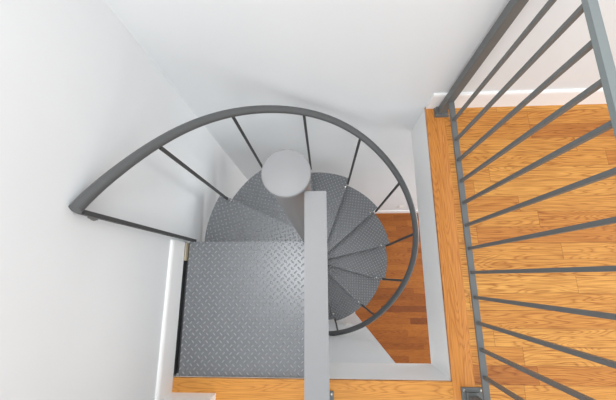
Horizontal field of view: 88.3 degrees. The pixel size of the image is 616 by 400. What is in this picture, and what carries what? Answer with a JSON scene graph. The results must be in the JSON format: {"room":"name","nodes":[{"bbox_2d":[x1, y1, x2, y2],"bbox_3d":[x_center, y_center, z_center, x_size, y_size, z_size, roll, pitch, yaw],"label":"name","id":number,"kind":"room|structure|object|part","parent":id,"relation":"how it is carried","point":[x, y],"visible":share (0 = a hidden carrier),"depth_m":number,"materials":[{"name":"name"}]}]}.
{"room":"spiral staircase landing","nodes":[
{"label":"spiral staircase landing","id":0,"kind":"room"},
{"bbox_2d":[0,0,247,399],"bbox_3d":[-0.720,1.638,1.839,0.120,5.460,4.479,-1,76,3],"label":"wall","id":1,"kind":"structure","parent":0,"point":[82,298],"depth_m":1.03,"materials":[{"name":"white paint"}]},
{"bbox_2d":[155,240,215,399],"bbox_3d":[-0.568,1.955,1.240,0.235,0.138,3.582,-1,76,3],"label":"baseboard","id":2,"kind":"structure","parent":1,"relation":"attached to","point":[164,383],"depth_m":1.55,"materials":[{"name":"white paint"}]},
{"bbox_2d":[173,362,449,379],"bbox_3d":[0.011,0.917,1.703,1.374,0.298,0.012,-1,76,3],"label":"trim","id":3,"kind":"structure","parent":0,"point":[384,371],"depth_m":1.65,"materials":[{"name":"white paint"}]},
{"bbox_2d":[172,377,453,399],"bbox_3d":[0.009,0.922,1.538,1.356,0.020,0.096,-1,76,3],"label":"trim","id":4,"kind":"structure","parent":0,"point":[225,388],"depth_m":1.53,"materials":[{"name":"brown wood"}]},
{"bbox_2d":[104,0,615,210],"bbox_3d":[1.521,-0.513,2.235,4.376,5.460,0.120,-1,76,3],"label":"wall","id":5,"kind":"structure","parent":0,"point":[374,67],"depth_m":1.45,"materials":[{"name":"white paint"}]},
{"bbox_2d":[373,210,417,212],"bbox_3d":[1.661,0.174,4.797,4.376,0.150,0.014,-1,76,3],"label":"baseboard","id":6,"kind":"structure","parent":5,"relation":"attached to","point":[379,211],"depth_m":4.76,"materials":[{"name":"white paint"}]},
{"bbox_2d":[411,110,450,379],"bbox_3d":[0.701,0.205,1.837,0.012,0.298,1.458,-1,76,3],"label":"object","id":7,"kind":"structure","parent":5,"relation":"attached to","point":[439,356],"depth_m":1.81,"materials":[{"name":"white paint"}]},
{"bbox_2d":[424,107,474,399],"bbox_3d":[0.737,0.209,1.670,0.103,0.020,1.544,-1,76,3],"label":"trim","id":8,"kind":"structure","parent":5,"relation":"attached to","point":[455,312],"depth_m":1.64,"materials":[{"name":"brown wood"}]},
{"bbox_2d":[426,88,606,108],"bbox_3d":[2.180,-0.574,1.699,3.002,0.140,0.014,-1,76,3],"label":"baseboard","id":9,"kind":"structure","parent":5,"relation":"attached to","point":[554,96],"depth_m":1.74,"materials":[{"name":"white paint"}]},
{"bbox_2d":[328,312,394,362],"bbox_3d":[-0.004,2.697,2.893,1.174,2.842,2.912,-1,76,3],"label":"wall","id":10,"kind":"structure","parent":0,"point":[358,346],"depth_m":2.26,"materials":[{"name":"white paint"}]},
{"bbox_2d":[355,213,430,363],"bbox_3d":[1.670,2.309,4.385,4.376,0.050,4.359,-1,76,3],"label":"floor","id":11,"kind":"structure","parent":0,"point":[402,330],"depth_m":4.57,"materials":[{"name":"red wood"}]},
{"bbox_2d":[68,105,418,377],"bbox_3d":[0.081,0.449,2.699,1.430,4.261,1.397,-1,76,3],"label":"spiral staircase","id":12,"kind":"structure","parent":11,"relation":"on","point":[241,309],"depth_m":1.69,"materials":[{"name":"grey metal"}]},
{"bbox_2d":[184,243,189,260],"bbox_3d":[-0.664,0.286,1.746,0.008,0.050,0.095,-1,76,3],"label":"wood shim","id":13,"kind":"object","parent":12,"relation":"on","point":[186,255],"visible":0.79,"depth_m":1.73,"materials":[{"name":"beige wood"}]},
{"bbox_2d":[445,104,615,399],"bbox_3d":[1.613,1.565,1.296,4.154,0.019,4.359,-1,76,3],"label":"floor","id":14,"kind":"structure","parent":0,"point":[596,246],"depth_m":1.63,"materials":[{"name":"brown wood"}]},
{"bbox_2d":[304,191,333,399],"bbox_3d":[0.044,0.498,1.072,0.100,1.079,0.803,-1,76,3],"label":"landing railing","id":15,"kind":"object","parent":14,"relation":"on","point":[316,327],"visible":1,"depth_m":0.59,"materials":[{"name":"silver metal"}]},
{"bbox_2d":[434,0,615,399],"bbox_3d":[0.742,0.104,1.169,0.098,1.002,1.556,-1,76,3],"label":"guard railing","id":16,"kind":"object","parent":14,"relation":"on","point":[599,42],"visible":1,"depth_m":1.07,"materials":[{"name":"grey metal"}]},
{"bbox_3d":[0.765,0.180,1.520,0.027,0.011,1.436,-1,76,3],"label":"rail","id":17,"kind":"part","parent":16,"relation":"part of","materials":[{"name":"grey paint"}]},
{"bbox_3d":[0.770,0.929,1.480,0.098,0.008,0.098,-1,76,3],"label":"plate","id":18,"kind":"part","parent":16,"relation":"part of","materials":[{"name":"grey paint"}]},
{"bbox_3d":[0.741,0.814,1.002,0.038,0.977,0.038,-1,76,3],"label":"post","id":19,"kind":"part","parent":16,"relation":"part of","materials":[{"name":"grey metal"}]},
{"bbox_3d":[0.738,-0.621,1.348,0.038,0.977,0.038,-1,76,3],"label":"post","id":20,"kind":"part","parent":16,"relation":"part of","materials":[{"name":"grey paint"}]},
{"bbox_3d":[0.721,-0.015,0.691,0.024,0.017,1.526,-1,76,3],"label":"rail","id":21,"kind":"part","parent":16,"relation":"part of","materials":[{"name":"grey metal"}]}
]}

